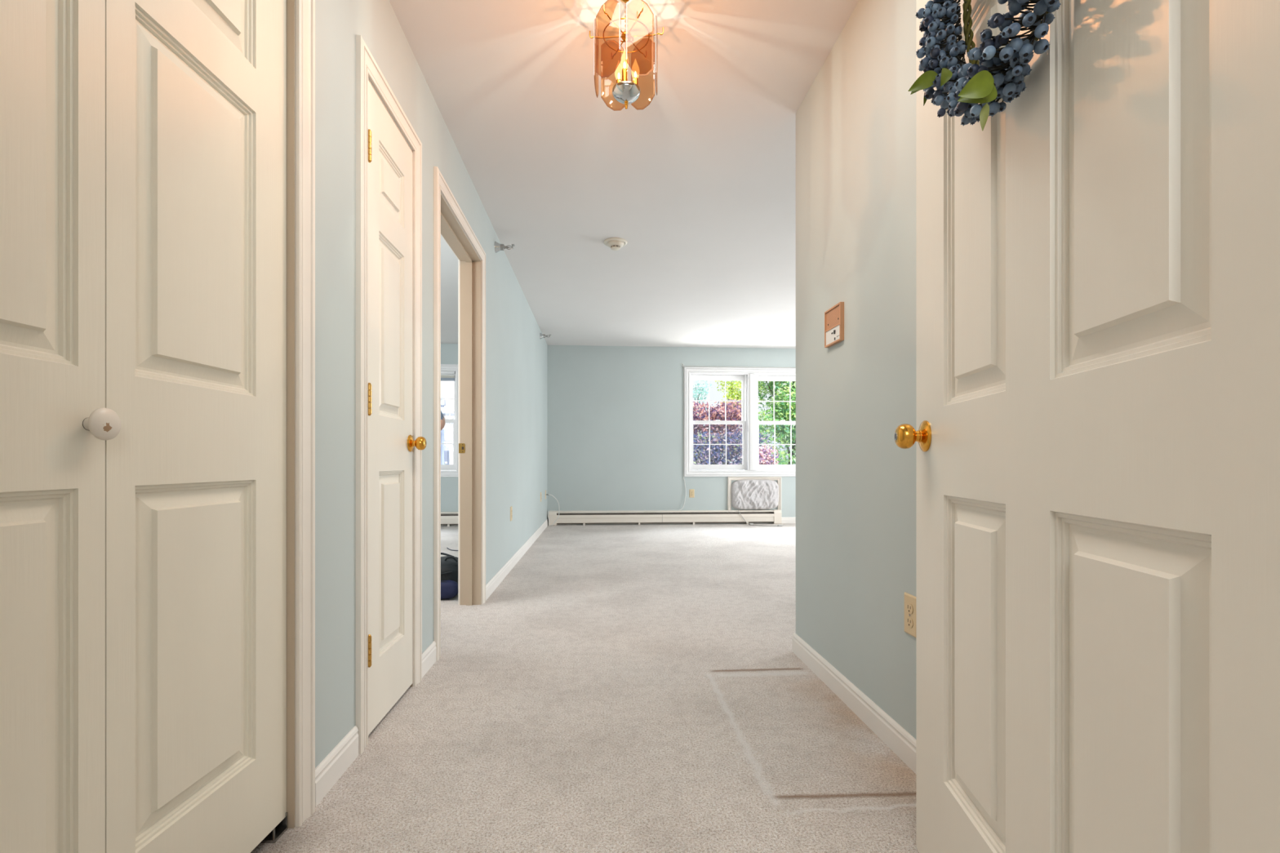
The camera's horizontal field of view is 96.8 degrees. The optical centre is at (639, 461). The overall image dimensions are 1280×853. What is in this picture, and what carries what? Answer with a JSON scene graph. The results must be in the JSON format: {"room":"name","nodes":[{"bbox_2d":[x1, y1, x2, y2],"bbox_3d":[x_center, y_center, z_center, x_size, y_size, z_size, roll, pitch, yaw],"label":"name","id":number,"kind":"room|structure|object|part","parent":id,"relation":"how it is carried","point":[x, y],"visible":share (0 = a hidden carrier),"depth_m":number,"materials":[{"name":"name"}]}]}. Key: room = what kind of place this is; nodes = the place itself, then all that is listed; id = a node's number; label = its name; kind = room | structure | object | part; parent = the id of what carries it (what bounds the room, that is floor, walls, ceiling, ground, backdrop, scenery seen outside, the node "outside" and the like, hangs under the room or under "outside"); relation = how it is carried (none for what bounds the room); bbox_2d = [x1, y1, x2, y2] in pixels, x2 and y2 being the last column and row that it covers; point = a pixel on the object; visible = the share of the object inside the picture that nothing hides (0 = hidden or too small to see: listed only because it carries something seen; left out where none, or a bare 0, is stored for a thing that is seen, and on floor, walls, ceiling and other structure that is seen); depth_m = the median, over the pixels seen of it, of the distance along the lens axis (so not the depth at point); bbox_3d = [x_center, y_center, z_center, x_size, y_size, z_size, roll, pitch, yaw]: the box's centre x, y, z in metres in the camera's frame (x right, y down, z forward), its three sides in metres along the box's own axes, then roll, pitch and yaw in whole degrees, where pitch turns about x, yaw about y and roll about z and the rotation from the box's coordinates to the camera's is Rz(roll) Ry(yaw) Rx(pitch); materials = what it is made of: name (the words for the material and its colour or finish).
{"room":"entrance hallway","nodes":[
{"label":"entrance hallway","id":0,"kind":"room"},
{"bbox_2d":[315,0,547,768],"bbox_3d":[-1.055,-0.355,3.912,0.123,2.440,7.590,0,0,-4],"label":"wall","id":1,"kind":"structure","parent":0,"point":[517,357],"depth_m":1.66,"materials":[{"name":"blue paint"}]},
{"bbox_2d":[0,0,288,852],"bbox_3d":[-0.829,-0.152,0.882,0.069,2.035,0.911,0,0,0],"label":"door","id":2,"kind":"structure","parent":1,"relation":"in","point":[143,143],"depth_m":0.96,"materials":[{"name":"beige paint"}]},
{"bbox_3d":[-0.812,-0.056,0.855,0.035,0.049,0.049,0,0,-4],"label":"knob","id":3,"kind":"part","parent":2,"relation":"part of","materials":[{"name":"white ceramic"}]},
{"bbox_2d":[286,0,315,828],"bbox_3d":[-0.837,-0.197,0.879,0.140,2.124,1.056,0,0,-4],"label":"door frame","id":4,"kind":"structure","parent":1,"relation":"attached to","point":[300,14],"depth_m":1.35,"materials":[{"name":"paint"}]},
{"bbox_2d":[315,725,358,807],"bbox_3d":[-0.825,0.822,1.548,0.011,0.086,0.253,0,0,-4],"label":"baseboard","id":5,"kind":"structure","parent":1,"relation":"attached to","point":[327,773],"depth_m":1.53,"materials":[{"name":"paint"}]},
{"bbox_2d":[355,35,422,754],"bbox_3d":[-0.912,-0.197,1.960,0.140,2.124,0.573,0,0,-4],"label":"door frame","id":6,"kind":"structure","parent":1,"relation":"attached to","point":[366,67],"depth_m":1.72,"materials":[{"name":"paint"}]},
{"bbox_2d":[368,80,426,735],"bbox_3d":[-0.844,-0.166,1.961,0.092,2.032,0.447,0,0,-4],"label":"door","id":7,"kind":"structure","parent":1,"relation":"in","point":[391,442],"depth_m":1.93,"materials":[{"name":"beige paint"}]},
{"bbox_3d":[-0.858,-0.068,2.149,0.021,0.064,0.064,0,0,-4],"label":"rose plate","id":8,"kind":"part","parent":7,"relation":"part of","materials":[{"name":"gold metal"}]},
{"bbox_2d":[422,640,436,677],"bbox_3d":[-0.881,0.822,2.359,0.011,0.086,0.212,0,0,-4],"label":"baseboard","id":9,"kind":"structure","parent":1,"relation":"attached to","point":[429,655],"depth_m":2.36,"materials":[{"name":"paint"}]},
{"bbox_2d":[433,166,485,661],"bbox_3d":[-0.990,-0.207,2.977,0.158,2.144,1.035,0,0,-4],"label":"door frame","id":10,"kind":"structure","parent":1,"relation":"attached to","point":[471,268],"depth_m":3.42,"materials":[{"name":"paint"}]},
{"bbox_3d":[-1.060,-0.207,2.972,0.018,2.144,1.035,0,0,-4],"label":"casing","id":11,"kind":"part","parent":10,"relation":"part of","materials":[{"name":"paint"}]},
{"bbox_3d":[-1.071,-0.079,3.420,0.037,0.059,0.002,0,0,-4],"label":"strike plate","id":12,"kind":"part","parent":10,"relation":"part of","materials":[{"name":"gold metal"}]},
{"bbox_2d":[493,240,515,253],"bbox_3d":[-0.928,-1.470,3.905,0.130,0.076,0.076,0,0,-4],"label":"sprinkler head","id":13,"kind":"object","parent":1,"relation":"attached to","point":[498,246],"visible":1,"depth_m":3.89},
{"bbox_2d":[500,244,504,250],"bbox_3d":[-0.946,-1.470,3.904,0.026,0.042,0.042,0,0,-4],"label":"cup","id":14,"kind":"object","parent":13,"relation":"on","point":[502,246],"depth_m":3.89,"materials":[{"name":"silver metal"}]},
{"bbox_2d":[510,506,512,521],"bbox_3d":[-1.035,0.422,4.580,0.008,0.114,0.070,0,0,-4],"label":"wall outlet","id":15,"kind":"object","parent":1,"relation":"attached to","point":[511,507],"visible":1,"depth_m":4.57,"materials":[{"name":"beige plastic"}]},
{"bbox_2d":[485,519,548,600],"bbox_3d":[-1.104,0.822,5.602,0.011,0.086,4.210,0,0,-4],"label":"baseboard","id":16,"kind":"structure","parent":1,"relation":"attached to","point":[493,584],"depth_m":4.53,"materials":[{"name":"paint"}]},
{"bbox_2d":[539,333,551,338],"bbox_3d":[-1.126,-1.495,6.789,0.130,0.076,0.076,0,0,-4],"label":"sprinkler head","id":17,"kind":"object","parent":1,"relation":"attached to","point":[541,335],"visible":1,"depth_m":6.77},
{"bbox_2d":[546,493,559,526],"bbox_3d":[-1.143,0.646,7.508,0.163,0.435,0.150,0,0,-4],"label":"cable","id":18,"kind":"object","parent":1,"relation":"attached to","point":[547,494],"visible":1,"depth_m":7.52,"materials":[{"name":"white plastic"}]},
{"bbox_2d":[250,523,919,852],"bbox_3d":[0.281,0.940,3.202,9.400,0.150,9.550,0,0,-4],"label":"floor","id":19,"kind":"structure","parent":0,"point":[644,688],"depth_m":1.81,"materials":[{"name":"carpet"}]},
{"bbox_2d":[440,552,457,599],"bbox_3d":[-1.337,0.737,3.705,0.405,0.251,0.416,0,0,-4],"label":"backpack","id":20,"kind":"object","parent":19,"relation":"on","point":[449,563],"visible":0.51,"depth_m":3.56,"materials":[{"name":"black fabric"}]},
{"bbox_2d":[440,343,795,524],"bbox_3d":[-0.041,-0.355,7.866,9.200,2.440,0.160,0,0,-4],"label":"wall","id":21,"kind":"structure","parent":0,"point":[615,413],"depth_m":7.77,"materials":[{"name":"blue paint"}]},
{"bbox_2d":[440,364,457,476],"bbox_3d":[-2.864,-0.543,7.655,0.970,1.507,0.172,0,0,-4],"label":"window","id":22,"kind":"structure","parent":21,"relation":"in","point":[446,470],"depth_m":7.65,"materials":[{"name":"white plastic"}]},
{"bbox_2d":[440,371,455,381],"bbox_3d":[-2.870,-1.145,7.613,0.770,0.129,0.035,0,0,-4],"label":"window blind","id":23,"kind":"object","parent":22,"relation":"attached to","point":[443,378],"visible":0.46,"depth_m":7.62,"materials":[{"name":"white plastic"}]},
{"bbox_3d":[-2.869,-1.099,7.614,0.753,0.038,0.026,0,0,-4],"label":"rail","id":24,"kind":"part","parent":23,"relation":"part of","materials":[{"name":"white plastic"}]},
{"bbox_3d":[-2.866,-0.867,7.690,0.766,0.679,0.028,0,0,-4],"label":"sash","id":25,"kind":"part","parent":22,"relation":"part of","materials":[{"name":"white plastic"}]},
{"bbox_3d":[-2.864,-0.224,7.650,0.766,0.686,0.028,0,0,-4],"label":"sash","id":26,"kind":"part","parent":22,"relation":"part of","materials":[{"name":"white plastic"}]},
{"bbox_2d":[440,511,457,526],"bbox_3d":[-2.900,0.769,7.552,3.053,0.192,0.073,0,0,-4],"label":"baseboard heater","id":27,"kind":"object","parent":21,"relation":"attached to","point":[447,518],"visible":0.09,"depth_m":7.55,"materials":[{"name":"metal"}]},
{"bbox_3d":[-2.900,0.779,7.524,2.858,0.111,0.012,0,0,-4],"label":"panel","id":28,"kind":"part","parent":27,"relation":"part of","materials":[{"name":"metal"}]},
{"bbox_2d":[548,509,782,525],"bbox_3d":[0.361,0.769,7.777,3.190,0.192,0.073,0,0,-4],"label":"baseboard heater","id":29,"kind":"object","parent":21,"relation":"attached to","point":[774,516],"visible":0.99,"depth_m":7.75,"materials":[{"name":"metal"}]},
{"bbox_3d":[-0.411,0.779,7.696,1.433,0.111,0.012,0,0,-4],"label":"panel","id":30,"kind":"part","parent":29,"relation":"part of","materials":[{"name":"metal"}]},
{"bbox_3d":[1.081,0.779,7.798,1.552,0.111,0.012,0,0,-4],"label":"panel","id":31,"kind":"part","parent":29,"relation":"part of","materials":[{"name":"metal"}]},
{"bbox_2d":[547,363,795,525],"bbox_3d":[0.622,-0.245,7.803,3.746,2.212,0.067,0,0,-5],"label":"cable","id":32,"kind":"object","parent":21,"relation":"attached to","point":[683,366],"visible":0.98,"depth_m":7.82,"materials":[{"name":"white plastic"}]},
{"bbox_2d":[688,488,694,497],"bbox_3d":[0.715,0.443,7.833,0.070,0.114,0.008,0,0,-4],"label":"wall outlet","id":33,"kind":"object","parent":21,"relation":"attached to","point":[691,491],"visible":1,"depth_m":7.83,"materials":[{"name":"beige plastic"}]},
{"bbox_2d":[684,366,795,476],"bbox_3d":[1.548,-0.543,7.959,1.894,1.507,0.172,0,0,-4],"label":"window","id":34,"kind":"structure","parent":21,"relation":"in","point":[750,466],"depth_m":7.90,"materials":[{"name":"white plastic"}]},
{"bbox_3d":[1.084,-0.867,7.962,0.765,0.679,0.028,0,0,-4],"label":"sash","id":35,"kind":"part","parent":34,"relation":"part of","materials":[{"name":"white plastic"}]},
{"bbox_3d":[1.087,-0.224,7.922,0.765,0.686,0.028,0,0,-4],"label":"sash","id":36,"kind":"part","parent":34,"relation":"part of","materials":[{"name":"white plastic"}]},
{"bbox_3d":[1.548,-0.543,7.954,0.110,1.333,0.162,0,0,-4],"label":"mullion post","id":37,"kind":"part","parent":34,"relation":"part of","materials":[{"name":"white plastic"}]},
{"bbox_3d":[2.007,-0.867,8.026,0.765,0.679,0.028,0,0,-4],"label":"sash","id":38,"kind":"part","parent":34,"relation":"part of","materials":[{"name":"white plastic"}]},
{"bbox_3d":[2.009,-0.224,7.986,0.765,0.686,0.028,0,0,-4],"label":"sash","id":39,"kind":"part","parent":34,"relation":"part of","materials":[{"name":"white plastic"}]},
{"bbox_2d":[727,476,783,526],"bbox_3d":[1.600,0.540,7.711,0.754,0.649,0.375,0,0,-4],"label":"air conditioner","id":40,"kind":"object","parent":21,"relation":"attached to","point":[746,492],"visible":1,"depth_m":7.83,"materials":[{"name":"paint"}]},
{"bbox_3d":[1.588,0.444,7.884,0.754,0.458,0.028,0,0,-4],"label":"surround frame","id":41,"kind":"part","parent":40,"relation":"part of","materials":[{"name":"paint"}]},
{"bbox_3d":[1.583,0.763,7.678,0.560,0.202,0.076,0,0,33],"label":"power cord","id":42,"kind":"part","parent":40,"relation":"part of","materials":[{"name":"grey plastic"}]},
{"bbox_2d":[782,516,795,523],"bbox_3d":[3.207,0.822,8.004,2.500,0.086,0.011,0,0,-4],"label":"baseboard","id":43,"kind":"structure","parent":21,"relation":"attached to","point":[784,520],"depth_m":7.92,"materials":[{"name":"paint"}]},
{"bbox_2d":[389,0,858,348],"bbox_3d":[0.281,-1.650,3.202,9.400,0.150,9.550,0,0,-4],"label":"ceiling","id":44,"kind":"structure","parent":0,"point":[698,182],"depth_m":2.87,"materials":[{"name":"paint"}]},
{"bbox_2d":[604,237,626,250],"bbox_3d":[-0.176,-1.546,4.083,0.168,0.058,0.168,0,0,-4],"label":"smoke detector","id":45,"kind":"object","parent":44,"relation":"attached to","point":[615,243],"visible":1,"depth_m":4.04,"materials":[{"name":"beige plastic"}]},
{"bbox_2d":[589,0,663,111],"bbox_3d":[-0.046,-1.383,1.921,0.251,0.384,0.234,0,0,-4],"label":"pendant light","id":46,"kind":"object","parent":44,"relation":"hanging from","point":[626,92],"visible":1,"depth_m":1.90,"materials":[{"name":"gold metal"}]},
{"bbox_3d":[-0.148,-1.366,1.928,0.004,0.249,0.100,0,0,4],"label":"glass panel","id":47,"kind":"part","parent":46,"relation":"part of","materials":[{"name":"clear glass"}]},
{"bbox_3d":[-0.115,-1.446,1.926,0.115,0.027,0.004,0,0,4],"label":"arm","id":48,"kind":"part","parent":46,"relation":"part of","materials":[{"name":"gold metal"}]},
{"bbox_3d":[-0.103,-1.366,1.836,0.100,0.249,0.004,0,0,34],"label":"glass panel","id":49,"kind":"part","parent":46,"relation":"part of","materials":[{"name":"clear glass"}]},
{"bbox_3d":[-0.085,-1.446,1.864,0.004,0.027,0.115,0,0,34],"label":"arm","id":50,"kind":"part","parent":46,"relation":"part of","materials":[{"name":"gold metal"}]},
{"bbox_3d":[-0.077,-1.446,1.983,0.004,0.027,0.114,0,0,-26],"label":"arm","id":51,"kind":"part","parent":46,"relation":"part of","materials":[{"name":"gold metal"}]},
{"bbox_2d":[616,72,621,83],"bbox_3d":[-0.072,-1.310,1.942,0.029,0.122,0.029,0,0,-4],"label":"socket","id":52,"kind":"object","parent":46,"relation":"attached to","point":[618,80],"depth_m":1.94,"materials":[{"name":"gold metal"}]},
{"bbox_2d":[622,62,627,81],"bbox_3d":[-0.051,-1.310,1.889,0.029,0.122,0.029,0,0,-4],"label":"socket","id":53,"kind":"object","parent":46,"relation":"attached to","point":[624,70],"depth_m":1.88,"materials":[{"name":"gold metal"}]},
{"bbox_3d":[-0.046,-1.496,1.921,0.011,0.110,0.011,0,0,-4],"label":"twisted cord","id":54,"kind":"part","parent":46,"relation":"part of","materials":[{"name":"gold metal"}]},
{"bbox_3d":[-0.046,-1.234,1.921,0.097,0.038,0.097,0,0,-4],"label":"chrome dish","id":55,"kind":"part","parent":46,"relation":"part of","materials":[{"name":"grey"}]},
{"bbox_3d":[-0.046,-1.338,1.921,0.008,0.190,0.008,0,0,-4],"label":"rod","id":56,"kind":"part","parent":46,"relation":"part of","materials":[{"name":"gold metal"}]},
{"bbox_2d":[632,71,638,84],"bbox_3d":[-0.015,-1.310,1.933,0.029,0.122,0.029,0,0,-4],"label":"socket","id":57,"kind":"object","parent":46,"relation":"attached to","point":[635,80],"depth_m":1.93,"materials":[{"name":"gold metal"}]},
{"bbox_3d":[-0.015,-1.446,1.859,0.004,0.027,0.115,0,0,-26],"label":"arm","id":58,"kind":"part","parent":46,"relation":"part of","materials":[{"name":"gold metal"}]},
{"bbox_3d":[-0.008,-1.446,1.979,0.004,0.027,0.115,0,0,34],"label":"arm","id":59,"kind":"part","parent":46,"relation":"part of","materials":[{"name":"gold metal"}]},
{"bbox_3d":[-0.001,-1.366,1.830,0.100,0.249,0.004,0,0,-26],"label":"glass panel","id":60,"kind":"part","parent":46,"relation":"part of","materials":[{"name":"clear glass"}]},
{"bbox_3d":[0.023,-1.446,1.917,0.114,0.027,0.004,0,0,4],"label":"arm","id":61,"kind":"part","parent":46,"relation":"part of","materials":[{"name":"gold metal"}]},
{"bbox_3d":[0.056,-1.366,1.915,0.004,0.249,0.100,0,0,4],"label":"glass panel","id":62,"kind":"part","parent":46,"relation":"part of","materials":[{"name":"clear glass"}]},
{"bbox_2d":[795,0,915,738],"bbox_3d":[0.845,-0.355,1.411,0.120,2.440,2.340,0,0,-4],"label":"wall","id":63,"kind":"structure","parent":0,"point":[855,122],"depth_m":1.94,"materials":[{"name":"blue paint"}]},
{"bbox_2d":[824,302,844,347],"bbox_3d":[0.728,-0.509,2.133,0.019,0.138,0.145,0,0,-4],"label":"intercom panel","id":64,"kind":"object","parent":63,"relation":"attached to","point":[834,316],"visible":1,"depth_m":2.12,"materials":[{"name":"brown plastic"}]},
{"bbox_2d":[826,305,839,330],"bbox_3d":[0.730,-0.538,2.133,0.011,0.068,0.133,0,0,-4],"label":"speaker grille","id":65,"kind":"object","parent":64,"relation":"attached to","point":[833,313],"depth_m":2.13,"materials":[{"name":"brown wood"}]},
{"bbox_3d":[0.729,-0.472,2.133,0.012,0.053,0.133,0,0,-4],"label":"control plate","id":66,"kind":"part","parent":64,"relation":"part of","materials":[{"name":"white plastic"}]},
{"bbox_2d":[792,632,915,773],"bbox_3d":[0.775,0.822,1.472,0.011,0.086,2.231,0,0,-4],"label":"baseboard","id":67,"kind":"structure","parent":63,"relation":"attached to","point":[894,735],"depth_m":1.90,"materials":[{"name":"paint"}]},
{"bbox_2d":[904,592,915,637],"bbox_3d":[0.767,0.436,1.613,0.008,0.114,0.070,0,0,-4],"label":"wall outlet","id":68,"kind":"object","parent":63,"relation":"attached to","point":[909,600],"visible":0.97,"depth_m":1.61,"materials":[{"name":"beige plastic"}]},
{"bbox_2d":[906,603,913,613],"bbox_3d":[0.764,0.417,1.612,0.002,0.027,0.034,0,0,-4],"label":"receptacle","id":69,"kind":"object","parent":68,"relation":"attached to","point":[909,606],"depth_m":1.61,"materials":[{"name":"brown plastic"}]},
{"bbox_2d":[906,616,913,627],"bbox_3d":[0.764,0.456,1.612,0.002,0.027,0.034,0,0,-4],"label":"receptacle","id":70,"kind":"object","parent":68,"relation":"attached to","point":[909,620],"depth_m":1.61,"materials":[{"name":"brown plastic"}]},
{"bbox_3d":[0.001,-0.355,0.241,1.725,2.440,0.120,0,0,-4],"label":"wall","id":71,"kind":"structure","parent":0,"visible":0},
{"bbox_2d":[894,0,1279,852],"bbox_3d":[0.538,-0.164,0.798,0.105,2.033,0.929,0,0,8],"label":"door","id":72,"kind":"structure","parent":71,"relation":"in","point":[1096,436],"depth_m":0.65,"materials":[{"name":"beige paint"}]},
{"bbox_3d":[0.592,-0.053,1.200,0.021,0.066,0.066,0,0,8],"label":"rose plate","id":73,"kind":"part","parent":72,"relation":"part of","materials":[{"name":"gold metal"}]},
{"bbox_2d":[907,0,1061,130],"bbox_3d":[0.504,-0.811,0.799,0.169,0.757,0.452,0,0,10],"label":"wreath","id":74,"kind":"object","parent":72,"relation":"hanging from","point":[998,73],"visible":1,"depth_m":0.79,"materials":[{"name":"blue plant"}]},
{"bbox_3d":[0.495,-0.774,0.802,0.065,0.541,0.427,0,0,8],"label":"berry stem","id":75,"kind":"part","parent":74,"relation":"part of","materials":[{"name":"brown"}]},
{"label":"outside","id":76,"kind":"structure","parent":0,"visible":0},
{"bbox_3d":[-1.819,1.540,26.407,60.000,0.150,37.060,0,0,-4],"label":"ground","id":77,"kind":"structure","parent":76,"visible":0},
{"bbox_2d":[440,381,453,464],"bbox_3d":[-9.200,-1.135,20.416,8.050,5.200,6.800,0,0,-4],"label":"house","id":78,"kind":"structure","parent":77,"relation":"on","point":[446,387],"depth_m":17.64,"materials":[{"name":"white"}]},
{"bbox_3d":[-6.092,0.025,17.570,0.360,1.040,0.015,0,0,-4],"label":"pane","id":79,"kind":"part","parent":78,"relation":"part of","materials":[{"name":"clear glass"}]},
{"bbox_2d":[440,394,453,464],"bbox_3d":[-3.739,0.095,10.768,0.437,2.740,0.437,0,0,-4],"label":"street lamp","id":80,"kind":"object","parent":77,"relation":"on","point":[445,411],"visible":0.45,"depth_m":10.73,"materials":[{"name":"silver metal"}]},
{"bbox_3d":[-3.739,0.440,10.768,0.180,2.050,0.180,0,0,-4],"label":"post","id":81,"kind":"part","parent":80,"relation":"part of","materials":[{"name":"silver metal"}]},
{"bbox_3d":[-3.739,-0.745,10.768,0.404,0.326,0.405,0,0,-4],"label":"lantern frame","id":82,"kind":"part","parent":80,"relation":"part of","materials":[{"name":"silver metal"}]},
{"bbox_2d":[444,431,453,464],"bbox_3d":[-4.952,0.349,14.694,0.271,2.233,0.271,0,0,-4],"label":"street lamp","id":83,"kind":"object","parent":77,"relation":"on","point":[446,439],"visible":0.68,"depth_m":14.67,"materials":[{"name":"silver metal"}]},
{"bbox_3d":[-4.952,0.562,14.694,0.112,1.805,0.112,0,0,-4],"label":"post","id":84,"kind":"part","parent":83,"relation":"part of","materials":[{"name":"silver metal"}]},
{"bbox_2d":[693,380,712,414],"bbox_3d":[2.425,-1.174,26.267,1.753,5.297,1.497,0,0,-4],"label":"tree","id":85,"kind":"object","parent":77,"relation":"on","point":[698,390],"visible":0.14,"depth_m":26.04,"materials":[{"name":"green plant"}]},
{"bbox_2d":[693,399,742,464],"bbox_3d":[1.566,-0.025,13.554,2.753,2.986,1.487,0,0,-4],"label":"tree","id":86,"kind":"object","parent":77,"relation":"on","point":[715,413],"visible":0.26,"depth_m":13.26,"materials":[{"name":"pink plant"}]},
{"bbox_2d":[693,429,768,464],"bbox_3d":[1.302,0.387,11.605,2.740,2.179,0.888,0,0,-4],"label":"hedge","id":87,"kind":"object","parent":77,"relation":"on","point":[700,452],"visible":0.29,"depth_m":11.54,"materials":[{"name":"purple plant"}]},
{"bbox_2d":[714,380,762,464],"bbox_3d":[3.685,-1.002,21.298,1.855,4.977,1.491,0,0,-4],"label":"tree","id":88,"kind":"object","parent":77,"relation":"on","point":[731,384],"visible":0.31,"depth_m":21.10,"materials":[{"name":"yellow plant"}]},
{"bbox_2d":[741,381,795,464],"bbox_3d":[4.876,-1.249,16.365,4.096,5.482,2.122,0,0,-7],"label":"tree","id":89,"kind":"object","parent":77,"relation":"on","point":[781,408],"visible":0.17,"depth_m":15.88,"materials":[{"name":"green plant"}]},
{"bbox_2d":[759,444,779,464],"bbox_3d":[2.304,0.578,10.485,0.674,1.790,0.532,0,0,-4],"label":"shrub","id":90,"kind":"object","parent":77,"relation":"on","point":[763,451],"visible":0.3,"depth_m":10.45,"materials":[{"name":"pink plant"}]}
]}

